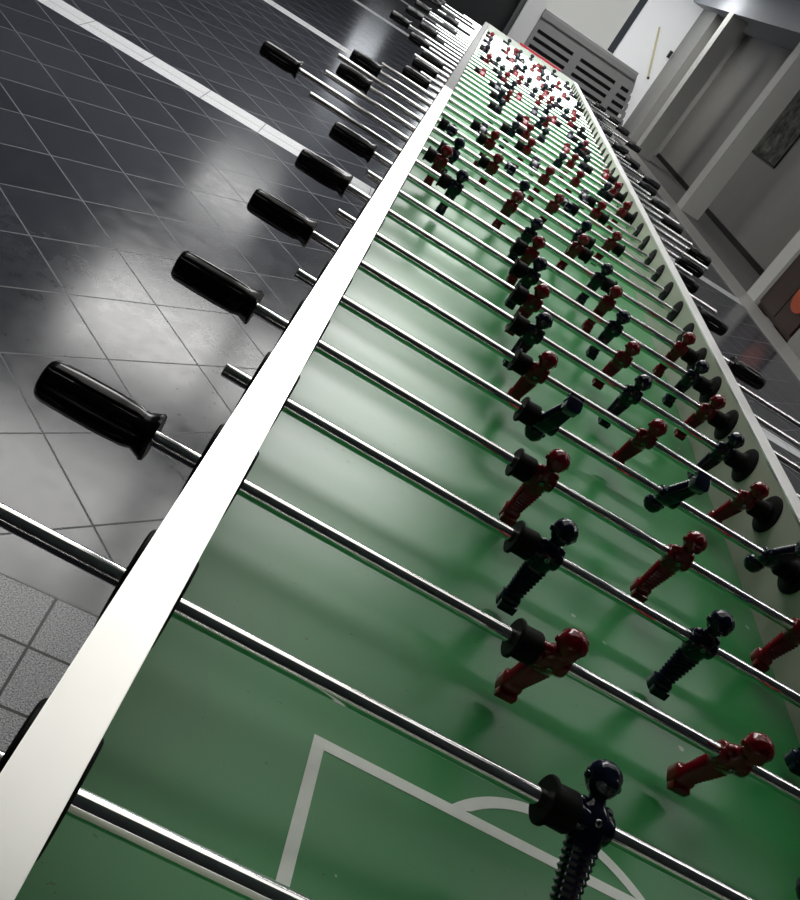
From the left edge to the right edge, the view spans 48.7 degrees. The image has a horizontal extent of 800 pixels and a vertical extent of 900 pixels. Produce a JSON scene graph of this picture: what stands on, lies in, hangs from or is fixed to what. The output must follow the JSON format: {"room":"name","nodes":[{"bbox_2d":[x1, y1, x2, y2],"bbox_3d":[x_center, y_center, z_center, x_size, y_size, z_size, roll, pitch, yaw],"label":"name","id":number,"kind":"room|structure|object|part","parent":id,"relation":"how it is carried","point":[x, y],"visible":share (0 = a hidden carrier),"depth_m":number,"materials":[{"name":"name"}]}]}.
{"room":"common room","nodes":[
{"label":"common room","id":0,"kind":"room"},
{"bbox_2d":[0,0,799,750],"bbox_3d":[-0.520,-3.025,7.015,14.766,0.001,25.500,30,28,-9],"label":"floor","id":1,"kind":"structure","parent":0,"point":[136,135],"depth_m":3.20,"materials":[{"name":"tile"}]},
{"bbox_2d":[0,22,799,899],"bbox_3d":[0.306,-0.875,3.495,0.782,0.943,6.689,30,28,-9],"label":"foosball table","id":2,"kind":"object","parent":1,"relation":"on","point":[154,716],"visible":0.85,"depth_m":0.81,"materials":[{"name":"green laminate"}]},
{"bbox_2d":[0,749,314,899],"bbox_3d":[0.032,0.299,0.469,1.274,0.118,0.045,30,28,-9],"label":"rod","id":3,"kind":"object","parent":2,"relation":"on","point":[87,807],"visible":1,"depth_m":0.43,"materials":[{"name":"silver metal"}]},
{"bbox_3d":[-0.011,-0.455,1.498,0.031,0.004,2.730,30,28,-9],"label":"rail","id":4,"kind":"part","parent":2,"relation":"part of","materials":[{"name":"metal"}]},
{"bbox_2d":[0,502,799,899],"bbox_3d":[0.051,0.229,0.590,1.274,0.088,0.102,30,28,-9],"label":"rod","id":5,"kind":"object","parent":2,"relation":"attached to","point":[588,825],"visible":1,"depth_m":0.59,"materials":[{"name":"silver metal"}]},
{"bbox_2d":[33,360,799,804],"bbox_3d":[0.231,0.247,0.769,1.186,0.116,0.059,30,28,-9],"label":"rod","id":6,"kind":"object","parent":2,"relation":"on","point":[76,395],"visible":1,"depth_m":0.71,"materials":[{"name":"silver metal"}]},
{"bbox_3d":[-0.229,-0.032,0.673,0.094,0.039,0.042,30,70,-9],"label":"handle","id":7,"kind":"part","parent":6,"relation":"part of","materials":[{"name":"black plastic"}]},
{"bbox_3d":[0.378,-2.035,4.421,0.031,0.004,3.959,30,28,-9],"label":"rail","id":8,"kind":"part","parent":2,"relation":"part of","materials":[{"name":"metal"}]},
{"bbox_2d":[259,41,675,313],"bbox_3d":[0.198,-0.582,2.042,1.186,0.116,0.059,30,28,-9],"label":"rod","id":9,"kind":"object","parent":2,"relation":"on","point":[275,55],"visible":0.88,"depth_m":2.01,"materials":[{"name":"silver metal"}]},
{"bbox_3d":[-0.262,-0.861,1.946,0.094,0.039,0.042,30,50,-9],"label":"handle","id":10,"kind":"part","parent":9,"relation":"part of","materials":[{"name":"black"}]},
{"bbox_2d":[171,250,799,672],"bbox_3d":[0.266,0.107,1.028,1.186,0.118,0.043,30,28,-9],"label":"rod","id":11,"kind":"object","parent":2,"relation":"on","point":[219,287],"visible":1,"depth_m":0.99,"materials":[{"name":"silver metal"}]},
{"bbox_3d":[-0.194,-0.174,0.935,0.094,0.039,0.042,30,50,-9],"label":"handle","id":12,"kind":"part","parent":11,"relation":"part of","materials":[{"name":"black"}]},
{"bbox_2d":[389,10,601,154],"bbox_3d":[0.464,-1.559,3.859,1.186,0.059,0.116,30,28,-9],"label":"rod","id":13,"kind":"object","parent":2,"relation":"attached to","point":[395,16],"visible":0.74,"depth_m":3.83,"materials":[{"name":"silver metal"}]},
{"bbox_3d":[0.001,-1.841,3.785,0.094,0.042,0.039,30,58,-9],"label":"handle","id":14,"kind":"part","parent":13,"relation":"part of","materials":[{"name":"black plastic"}]},
{"bbox_2d":[405,6,591,133],"bbox_3d":[0.531,-1.845,4.405,1.186,0.116,0.056,30,28,-9],"label":"rod","id":15,"kind":"object","parent":2,"relation":"on","point":[412,12],"visible":0.59,"depth_m":4.36,"materials":[{"name":"silver metal"}]},
{"bbox_3d":[0.071,-2.124,4.309,0.094,0.039,0.042,30,72,-9],"label":"handle","id":16,"kind":"part","parent":15,"relation":"part of","materials":[{"name":"black"}]},
{"bbox_2d":[414,0,583,115],"bbox_3d":[0.586,-2.136,4.904,1.186,0.059,0.116,30,28,-9],"label":"rod","id":17,"kind":"object","parent":2,"relation":"attached to","point":[421,6],"visible":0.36,"depth_m":4.87,"materials":[{"name":"silver metal"}]},
{"bbox_3d":[0.124,-2.418,4.830,0.094,0.042,0.039,30,72,-9],"label":"handle","id":18,"kind":"part","parent":17,"relation":"part of","materials":[{"name":"black plastic"}]},
{"bbox_2d":[428,0,573,94],"bbox_3d":[0.683,-2.564,5.707,1.186,0.118,0.042,30,28,-9],"label":"rod","id":19,"kind":"object","parent":2,"relation":"on","point":[437,3],"visible":0.51,"depth_m":5.66,"materials":[{"name":"silver metal"}]},
{"bbox_3d":[0.224,-2.845,5.616,0.094,0.039,0.042,30,32,-9],"label":"handle","id":20,"kind":"part","parent":19,"relation":"part of","materials":[{"name":"black"}]},
{"bbox_2d":[439,0,571,90],"bbox_3d":[0.721,-2.705,5.952,1.186,0.059,0.116,30,28,-9],"label":"rod","id":21,"kind":"object","parent":2,"relation":"attached to","point":[441,1],"visible":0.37,"depth_m":5.92,"materials":[{"name":"silver metal"}]},
{"bbox_2d":[247,189,772,522],"bbox_3d":[0.300,-0.037,1.294,1.186,0.114,0.064,30,28,-9],"label":"rod","id":22,"kind":"object","parent":2,"relation":"on","point":[268,208],"visible":0.96,"depth_m":1.25,"materials":[{"name":"silver metal"}]},
{"bbox_3d":[-0.160,-0.316,1.197,0.094,0.039,0.042,30,52,-9],"label":"handle","id":23,"kind":"part","parent":22,"relation":"part of","materials":[{"name":"black"}]},
{"bbox_2d":[442,9,577,101],"bbox_3d":[0.755,-2.359,5.462,1.186,0.118,0.043,30,28,-9],"label":"rod","id":24,"kind":"object","parent":2,"relation":"on","point":[445,11],"visible":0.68,"depth_m":5.43,"materials":[{"name":"silver metal"}]},
{"bbox_3d":[0.296,-2.642,5.373,0.094,0.039,0.042,30,26,-9],"label":"handle","id":25,"kind":"part","parent":24,"relation":"part of","materials":[{"name":"black plastic"}]},
{"bbox_2d":[221,364,799,776],"bbox_3d":[0.337,0.231,0.910,1.185,0.118,0.039,30,28,-9],"label":"rod","id":26,"kind":"object","parent":2,"relation":"on","point":[540,555],"visible":1,"depth_m":0.87,"materials":[{"name":"silver metal"}]},
{"bbox_2d":[337,54,699,293],"bbox_3d":[0.341,-0.746,2.426,1.185,0.041,0.118,30,28,-9],"label":"rod","id":27,"kind":"object","parent":2,"relation":"attached to","point":[692,286],"visible":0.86,"depth_m":2.41,"materials":[{"name":"silver metal"}]},
{"bbox_3d":[0.809,-0.483,2.523,0.094,0.042,0.039,30,41,-9],"label":"handle","id":28,"kind":"part","parent":27,"relation":"part of","materials":[{"name":"black"}]},
{"bbox_2d":[428,13,611,137],"bbox_3d":[0.653,-2.018,4.811,1.185,0.116,0.057,30,28,-9],"label":"rod","id":29,"kind":"object","parent":2,"relation":"on","point":[517,66],"visible":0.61,"depth_m":4.78,"materials":[{"name":"silver metal"}]},
{"bbox_3d":[1.126,-1.756,4.883,0.094,0.042,0.039,30,-15,-9],"label":"handle","id":30,"kind":"part","parent":29,"relation":"part of","materials":[{"name":"black"}]},
{"bbox_2d":[437,9,602,120],"bbox_3d":[0.720,-2.299,5.328,1.185,0.118,0.043,30,28,-9],"label":"rod","id":31,"kind":"object","parent":2,"relation":"on","point":[517,56],"visible":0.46,"depth_m":5.30,"materials":[{"name":"silver metal"}]},
{"bbox_3d":[1.194,-2.040,5.407,0.094,0.039,0.042,30,21,-9],"label":"handle","id":32,"kind":"part","parent":31,"relation":"part of","materials":[{"name":"black"}]},
{"bbox_2d":[349,49,692,276],"bbox_3d":[0.363,-0.808,2.582,1.186,0.118,0.047,30,28,-9],"label":"rod","id":33,"kind":"object","parent":2,"relation":"on","point":[357,57],"visible":0.77,"depth_m":2.55,"materials":[{"name":"silver metal"}]},
{"bbox_3d":[-0.096,-1.088,2.488,0.094,0.039,0.042,30,59,-9],"label":"handle","id":34,"kind":"part","parent":33,"relation":"part of","materials":[{"name":"black"}]},
{"bbox_2d":[418,22,630,166],"bbox_3d":[0.589,-1.646,4.153,1.186,0.118,0.043,30,28,-9],"label":"rod","id":35,"kind":"object","parent":2,"relation":"on","point":[423,27],"visible":0.77,"depth_m":4.12,"materials":[{"name":"silver metal"}]},
{"bbox_3d":[0.130,-1.928,4.064,0.094,0.039,0.042,30,25,-9],"label":"handle","id":36,"kind":"part","parent":35,"relation":"part of","materials":[{"name":"black plastic"}]},
{"bbox_2d":[336,62,716,314],"bbox_3d":[0.344,-0.659,2.325,1.186,0.115,0.063,30,28,-9],"label":"rod","id":37,"kind":"object","parent":2,"relation":"on","point":[344,71],"visible":0.85,"depth_m":2.29,"materials":[{"name":"silver metal"}]},
{"bbox_3d":[-0.116,-0.938,2.229,0.094,0.039,0.042,30,60,-9],"label":"handle","id":38,"kind":"part","parent":37,"relation":"part of","materials":[{"name":"black"}]},
{"bbox_2d":[324,70,728,335],"bbox_3d":[0.321,-0.586,2.184,1.185,0.118,0.049,30,28,-9],"label":"rod","id":39,"kind":"object","parent":2,"relation":"on","point":[714,324],"visible":0.58,"depth_m":2.17,"materials":[{"name":"silver metal"}]},
{"bbox_3d":[0.795,-0.329,2.265,0.094,0.039,0.042,30,17,-9],"label":"handle","id":40,"kind":"part","parent":39,"relation":"part of","materials":[{"name":"black"}]},
{"bbox_2d":[443,14,611,129],"bbox_3d":[0.757,-2.198,5.191,1.186,0.059,0.116,30,28,-9],"label":"rod","id":41,"kind":"object","parent":2,"relation":"attached to","point":[446,18],"visible":0.62,"depth_m":5.17,"materials":[{"name":"silver metal"}]},
{"bbox_3d":[0.295,-2.480,5.117,0.094,0.042,0.039,30,58,-9],"label":"handle","id":42,"kind":"part","parent":41,"relation":"part of","materials":[{"name":"black plastic"}]},
{"bbox_2d":[440,23,617,142],"bbox_3d":[0.713,-1.900,4.671,1.186,0.059,0.116,30,28,-9],"label":"rod","id":43,"kind":"object","parent":2,"relation":"attached to","point":[515,73],"visible":0.62,"depth_m":4.65,"materials":[{"name":"silver metal"}]},
{"bbox_3d":[0.251,-2.182,4.598,0.094,0.042,0.039,30,68,-9],"label":"handle","id":44,"kind":"part","parent":43,"relation":"part of","materials":[{"name":"black plastic"}]},
{"bbox_2d":[408,32,650,195],"bbox_3d":[0.537,-1.356,3.638,1.186,0.116,0.056,30,28,-9],"label":"rod","id":45,"kind":"object","parent":2,"relation":"on","point":[413,37],"visible":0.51,"depth_m":3.60,"materials":[{"name":"silver metal"}]},
{"bbox_3d":[0.078,-1.635,3.543,0.094,0.039,0.042,30,66,-9],"label":"handle","id":46,"kind":"part","parent":45,"relation":"part of","materials":[{"name":"black"}]},
{"bbox_3d":[0.923,-2.778,6.194,0.711,0.004,0.031,30,28,-9],"label":"rail","id":47,"kind":"part","parent":2,"relation":"part of","materials":[{"name":"metal"}]},
{"bbox_2d":[436,24,628,154],"bbox_3d":[0.679,-1.837,4.553,1.185,0.118,0.043,30,28,-9],"label":"rod","id":48,"kind":"object","parent":2,"relation":"on","point":[618,147],"visible":0.66,"depth_m":4.54,"materials":[{"name":"silver metal"}]},
{"bbox_3d":[1.153,-1.578,4.632,0.094,0.039,0.042,30,32,-9],"label":"handle","id":49,"kind":"part","parent":48,"relation":"part of","materials":[{"name":"black"}]},
{"bbox_2d":[463,15,606,112],"bbox_3d":[0.931,-2.660,6.131,1.185,0.117,0.053,30,28,-9],"label":"rod","id":50,"kind":"object","parent":2,"relation":"on","point":[600,107],"visible":0.62,"depth_m":6.13,"materials":[{"name":"silver metal"}]},
{"bbox_3d":[1.405,-2.403,6.213,0.094,0.039,0.042,30,32,-9],"label":"handle","id":51,"kind":"part","parent":50,"relation":"part of","materials":[{"name":"black plastic"}]},
{"bbox_2d":[308,92,765,389],"bbox_3d":[0.312,-0.434,1.933,1.185,0.117,0.050,30,28,-9],"label":"rod","id":52,"kind":"object","parent":2,"relation":"on","point":[740,370],"visible":0.87,"depth_m":1.91,"materials":[{"name":"silver metal"}]},
{"bbox_3d":[0.785,-0.173,2.007,0.094,0.039,0.042,30,62,-9],"label":"handle","id":53,"kind":"part","parent":52,"relation":"part of","materials":[{"name":"black plastic"}]},
{"bbox_2d":[438,32,640,169],"bbox_3d":[0.670,-1.679,4.293,1.185,0.117,0.053,30,28,-9],"label":"rod","id":54,"kind":"object","parent":2,"relation":"on","point":[635,165],"visible":0.62,"depth_m":4.28,"materials":[{"name":"silver metal"}]},
{"bbox_3d":[1.144,-1.421,4.375,0.094,0.039,0.042,30,14,-9],"label":"handle","id":55,"kind":"part","parent":54,"relation":"part of","materials":[{"name":"black"}]},
{"bbox_2d":[425,39,656,196],"bbox_3d":[0.604,-1.397,3.756,1.185,0.059,0.116,30,28,-9],"label":"rod","id":56,"kind":"object","parent":2,"relation":"attached to","point":[496,86],"visible":0.7,"depth_m":3.77,"materials":[{"name":"silver metal"}]},
{"bbox_3d":[1.074,-1.138,3.850,0.094,0.039,0.042,30,-12,-9],"label":"handle","id":57,"kind":"part","parent":56,"relation":"part of","materials":[{"name":"black"}]},
{"bbox_2d":[381,62,704,277],"bbox_3d":[0.449,-0.844,2.703,1.185,0.044,0.118,30,28,-9],"label":"rod","id":58,"kind":"object","parent":2,"relation":"attached to","point":[681,260],"visible":0.86,"depth_m":2.71,"materials":[{"name":"silver metal"}]},
{"bbox_3d":[0.918,-0.581,2.799,0.094,0.042,0.039,30,41,-9],"label":"handle","id":59,"kind":"part","parent":58,"relation":"part of","materials":[{"name":"black"}]},
{"bbox_2d":[420,46,670,214],"bbox_3d":[0.579,-1.250,3.516,1.185,0.118,0.046,30,28,-9],"label":"rod","id":60,"kind":"object","parent":2,"relation":"on","point":[658,204],"visible":0.59,"depth_m":3.50,"materials":[{"name":"silver metal"}]},
{"bbox_3d":[1.052,-0.989,3.591,0.094,0.039,0.042,30,64,-9],"label":"handle","id":61,"kind":"part","parent":60,"relation":"part of","materials":[{"name":"black"}]},
{"bbox_2d":[472,24,620,124],"bbox_3d":[0.973,-2.474,5.883,1.185,0.117,0.053,30,28,-9],"label":"rod","id":62,"kind":"object","parent":2,"relation":"on","point":[612,119],"visible":0.6,"depth_m":5.89,"materials":[{"name":"silver metal"}]},
{"bbox_3d":[1.447,-2.217,5.965,0.094,0.039,0.042,30,26,-9],"label":"handle","id":63,"kind":"part","parent":62,"relation":"part of","materials":[{"name":"black"}]},
{"bbox_2d":[294,269,799,583],"bbox_3d":[0.386,0.073,1.151,1.185,0.104,0.087,30,28,-9],"label":"rod","id":64,"kind":"object","parent":2,"relation":"attached to","point":[783,562],"visible":1,"depth_m":1.13,"materials":[{"name":"silver metal"}]},
{"bbox_2d":[295,149,799,474],"bbox_3d":[0.333,-0.180,1.555,1.186,0.116,0.059,30,28,-9],"label":"rod","id":65,"kind":"object","parent":2,"relation":"on","point":[307,162],"visible":0.91,"depth_m":1.52,"materials":[{"name":"silver metal"}]},
{"bbox_3d":[-0.127,-0.459,1.459,0.094,0.039,0.042,30,51,-9],"label":"handle","id":66,"kind":"part","parent":65,"relation":"part of","materials":[{"name":"black"}]},
{"bbox_2d":[413,54,683,234],"bbox_3d":[0.547,-1.102,3.248,1.185,0.117,0.053,30,28,-9],"label":"rod","id":67,"kind":"object","parent":2,"relation":"on","point":[497,109],"visible":0.76,"depth_m":3.24,"materials":[{"name":"silver metal"}]},
{"bbox_3d":[1.022,-0.845,3.329,0.094,0.039,0.042,30,40,-9],"label":"handle","id":68,"kind":"part","parent":67,"relation":"part of","materials":[{"name":"black"}]},
{"bbox_2d":[420,50,679,223],"bbox_3d":[0.582,-1.167,3.368,1.186,0.059,0.116,30,28,-9],"label":"rod","id":69,"kind":"object","parent":2,"relation":"attached to","point":[425,55],"visible":0.7,"depth_m":3.36,"materials":[{"name":"silver metal"}]},
{"bbox_3d":[0.120,-1.449,3.295,0.094,0.042,0.039,30,60,-9],"label":"handle","id":70,"kind":"part","parent":69,"relation":"part of","materials":[{"name":"black"}]},
{"bbox_2d":[411,57,692,244],"bbox_3d":[0.544,-1.026,3.124,1.186,0.118,0.040,30,28,-9],"label":"rod","id":71,"kind":"object","parent":2,"relation":"on","point":[418,64],"visible":0.7,"depth_m":3.09,"materials":[{"name":"silver metal"}]},
{"bbox_3d":[0.085,-1.307,3.033,0.094,0.039,0.042,30,53,-9],"label":"handle","id":72,"kind":"part","parent":71,"relation":"part of","materials":[{"name":"black"}]},
{"bbox_2d":[474,30,629,136],"bbox_3d":[0.967,-2.320,5.612,1.185,0.059,0.116,30,28,-9],"label":"rod","id":73,"kind":"object","parent":2,"relation":"attached to","point":[622,130],"visible":0.73,"depth_m":5.63,"materials":[{"name":"silver metal"}]},
{"bbox_3d":[1.438,-2.060,5.707,0.094,0.042,0.039,30,50,-9],"label":"handle","id":74,"kind":"part","parent":73,"relation":"part of","materials":[{"name":"black"}]},
{"bbox_2d":[444,44,660,190],"bbox_3d":[0.696,-1.507,4.051,1.185,0.116,0.056,30,28,-9],"label":"rod","id":75,"kind":"object","parent":2,"relation":"on","point":[645,178],"visible":0.74,"depth_m":4.03,"materials":[{"name":"silver metal"}]},
{"bbox_3d":[1.169,-1.245,4.123,0.094,0.039,0.042,30,63,-9],"label":"handle","id":76,"kind":"part","parent":75,"relation":"part of","materials":[{"name":"black"}]},
{"bbox_2d":[401,65,707,270],"bbox_3d":[0.509,-0.885,2.862,1.186,0.118,0.040,30,28,-9],"label":"rod","id":77,"kind":"object","parent":2,"relation":"on","point":[410,73],"visible":0.77,"depth_m":2.83,"materials":[{"name":"silver metal"}]},
{"bbox_3d":[0.050,-1.165,2.770,0.094,0.039,0.042,30,49,-9],"label":"handle","id":78,"kind":"part","parent":77,"relation":"part of","materials":[{"name":"black"}]},
{"bbox_2d":[470,36,640,152],"bbox_3d":[0.895,-2.040,5.112,1.185,0.113,0.067,30,28,-9],"label":"rod","id":79,"kind":"object","parent":2,"relation":"on","point":[630,144],"visible":0.66,"depth_m":5.10,"materials":[{"name":"silver metal"}]},
{"bbox_3d":[1.368,-1.777,5.183,0.094,0.042,0.039,30,-12,-9],"label":"handle","id":80,"kind":"part","parent":79,"relation":"part of","materials":[{"name":"black"}]},
{"bbox_2d":[329,122,799,429],"bbox_3d":[0.367,-0.320,1.814,1.186,0.118,0.043,30,28,-9],"label":"rod","id":81,"kind":"object","parent":2,"relation":"on","point":[341,134],"visible":0.91,"depth_m":1.79,"materials":[{"name":"silver metal"}]},
{"bbox_3d":[-0.092,-0.600,1.721,0.094,0.039,0.042,30,70,-9],"label":"handle","id":82,"kind":"part","parent":81,"relation":"part of","materials":[{"name":"black"}]},
{"bbox_2d":[420,71,711,266],"bbox_3d":[0.565,-0.935,3.004,1.185,0.116,0.056,30,28,-9],"label":"rod","id":83,"kind":"object","parent":2,"relation":"on","point":[690,250],"visible":0.73,"depth_m":2.98,"materials":[{"name":"silver metal"}]},
{"bbox_3d":[1.038,-0.673,3.076,0.094,0.039,0.042,30,65,-9],"label":"handle","id":84,"kind":"part","parent":83,"relation":"part of","materials":[{"name":"black"}]},
{"bbox_2d":[335,209,799,498],"bbox_3d":[0.404,-0.057,1.439,1.185,0.117,0.053,30,28,-9],"label":"rod","id":85,"kind":"object","parent":2,"relation":"on","point":[530,334],"visible":0.88,"depth_m":1.40,"materials":[{"name":"silver metal"}]},
{"bbox_2d":[365,170,799,450],"bbox_3d":[0.438,-0.198,1.700,1.185,0.118,0.046,30,28,-9],"label":"rod","id":86,"kind":"object","parent":2,"relation":"on","point":[528,276],"visible":0.92,"depth_m":1.67,"materials":[{"name":"silver metal"}]},
{"bbox_3d":[0.854,-1.022,3.343,0.031,0.004,6.689,30,28,-9],"label":"rail","id":87,"kind":"part","parent":2,"relation":"part of","materials":[{"name":"metal"}]},
{"bbox_2d":[506,0,549,43],"bbox_3d":[2.894,-9.066,17.052,0.370,3.000,0.500,28,28,-12],"label":"column","id":88,"kind":"structure","parent":1,"relation":"on","point":[532,10],"depth_m":17.20,"materials":[{"name":"white paint"}]},
{"bbox_2d":[524,9,638,125],"bbox_3d":[3.673,-7.606,17.719,2.595,1.045,0.405,28,28,-12],"label":"heater cover","id":89,"kind":"object","parent":1,"relation":"on","point":[604,79],"visible":0.83,"depth_m":17.51,"materials":[{"name":"white metal"}]},
{"bbox_2d":[636,12,747,160],"bbox_3d":[4.997,-6.263,15.362,0.300,2.600,0.300,28,28,-12],"label":"column","id":90,"kind":"structure","parent":1,"relation":"on","point":[731,28],"depth_m":15.21,"materials":[{"name":"paint"}]},
{"bbox_2d":[677,42,799,220],"bbox_3d":[4.765,-4.345,12.078,0.300,2.600,0.280,28,28,-12],"label":"column","id":91,"kind":"structure","parent":1,"relation":"on","point":[785,83],"depth_m":12.02,"materials":[{"name":"paint"}]},
{"bbox_2d":[747,230,799,306],"bbox_3d":[4.544,-2.513,8.940,0.300,2.600,0.280,28,28,-12],"label":"column","id":92,"kind":"structure","parent":1,"relation":"on","point":[791,251],"depth_m":9.30,"materials":[{"name":"paint"}]},
{"bbox_2d":[758,254,799,340],"bbox_3d":[4.406,-1.689,8.665,0.688,1.488,1.000,28,28,-12],"label":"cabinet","id":93,"kind":"object","parent":1,"relation":"on","point":[781,303],"visible":0.99,"depth_m":8.90,"materials":[{"name":"brown wood"}]},
{"bbox_3d":[4.149,-1.968,8.805,0.026,1.410,0.470,28,28,-12],"label":"door","id":94,"kind":"part","parent":93,"relation":"part of","materials":[{"name":"brown wood"}]},
{"bbox_3d":[4.120,-1.721,8.383,0.026,1.410,0.470,28,28,-12],"label":"door","id":95,"kind":"part","parent":93,"relation":"part of","materials":[{"name":"brown wood"}]},
{"bbox_3d":[3.920,-1.471,8.560,0.009,0.340,0.400,28,28,-12],"label":"orange panel","id":96,"kind":"part","parent":93,"relation":"part of","materials":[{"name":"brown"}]},
{"bbox_2d":[441,0,611,53],"bbox_3d":[-0.100,-10.801,16.512,10.700,3.000,0.150,28,28,-12],"label":"wall","id":97,"kind":"structure","parent":0,"point":[496,13],"depth_m":17.52,"materials":[{"name":"grey paint"}]},
{"bbox_2d":[502,0,526,34],"bbox_3d":[2.696,-9.212,17.068,0.100,3.000,0.350,28,28,-12],"label":"trim","id":98,"kind":"structure","parent":97,"relation":"attached to","point":[521,3],"depth_m":17.34,"materials":[{"name":"grey"}]},
{"bbox_2d":[546,0,638,49],"bbox_3d":[3.927,-9.006,17.212,1.530,1.690,0.080,28,28,-12],"label":"window","id":99,"kind":"structure","parent":97,"relation":"in","point":[601,21],"depth_m":17.47,"materials":[{"name":"grey"}]},
{"bbox_2d":[612,0,703,126],"bbox_3d":[4.941,-8.050,17.692,1.008,2.960,0.155,30,28,-9],"label":"door","id":100,"kind":"structure","parent":97,"relation":"in","point":[675,18],"depth_m":17.57,"materials":[{"name":"white paint"}]},
{"bbox_2d":[647,27,660,78],"bbox_3d":[5.055,-7.898,17.616,0.438,0.892,0.052,39,28,9],"label":"wooden stick","id":101,"kind":"object","parent":100,"relation":"attached to","point":[658,32],"visible":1,"depth_m":17.60,"materials":[{"name":"beige wood"}]},
{"bbox_3d":[5.388,-7.902,17.666,0.060,0.140,0.070,28,28,-12],"label":"handle","id":102,"kind":"part","parent":100,"relation":"part of","materials":[{"name":"black metal"}]},
{"bbox_2d":[623,10,745,155],"bbox_3d":[5.639,-7.398,17.427,0.680,3.000,1.200,28,28,-12],"label":"wall","id":103,"kind":"structure","parent":0,"point":[707,23],"depth_m":17.15,"materials":[{"name":"paint"}]},
{"bbox_2d":[622,134,759,305],"bbox_3d":[4.477,-3.981,13.993,0.948,0.010,10.460,28,28,-12],"label":"trim","id":104,"kind":"structure","parent":103,"relation":"attached to","point":[744,273],"depth_m":12.21,"materials":[{"name":"stone"}]},
{"bbox_2d":[660,35,799,269],"bbox_3d":[5.708,-4.820,13.428,0.150,3.000,10.480,28,28,-12],"label":"wall","id":105,"kind":"structure","parent":0,"point":[759,205],"depth_m":14.43,"materials":[{"name":"grey paint"}]},
{"bbox_2d":[656,153,764,275],"bbox_3d":[4.856,-3.524,13.606,0.040,0.085,9.360,28,28,-12],"label":"baseboard","id":106,"kind":"structure","parent":105,"relation":"attached to","point":[717,222],"depth_m":13.14,"materials":[{"name":"black"}]},
{"bbox_2d":[752,90,799,168],"bbox_3d":[5.680,-4.813,13.115,0.020,1.050,1.530,28,28,-12],"label":"wall picture","id":107,"kind":"object","parent":105,"relation":"attached to","point":[784,132],"visible":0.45,"depth_m":13.02,"materials":[{"name":"black"}]},
{"bbox_2d":[787,329,799,358],"bbox_3d":[4.534,1.371,2.357,1.080,3.000,12.860,28,28,-12],"label":"wall","id":108,"kind":"structure","parent":0,"point":[794,342],"depth_m":8.34,"materials":[{"name":"grey paint"}]},
{"bbox_2d":[603,119,799,380],"bbox_3d":[3.505,-0.775,7.859,0.330,0.012,24.380,28,28,-12],"label":"trim","id":109,"kind":"structure","parent":108,"relation":"attached to","point":[761,320],"depth_m":9.72,"materials":[{"name":"paint"}]},
{"bbox_3d":[1.023,-5.249,5.608,14.766,0.100,25.500,30,28,-9],"label":"ceiling","id":110,"kind":"structure","parent":0,"visible":0},
{"bbox_2d":[693,0,799,50],"bbox_3d":[5.893,-6.022,12.713,0.950,0.400,10.480,28,28,-12],"label":"beam","id":111,"kind":"structure","parent":110,"relation":"attached to","point":[777,22],"depth_m":13.61,"materials":[{"name":"paint"}]}
]}

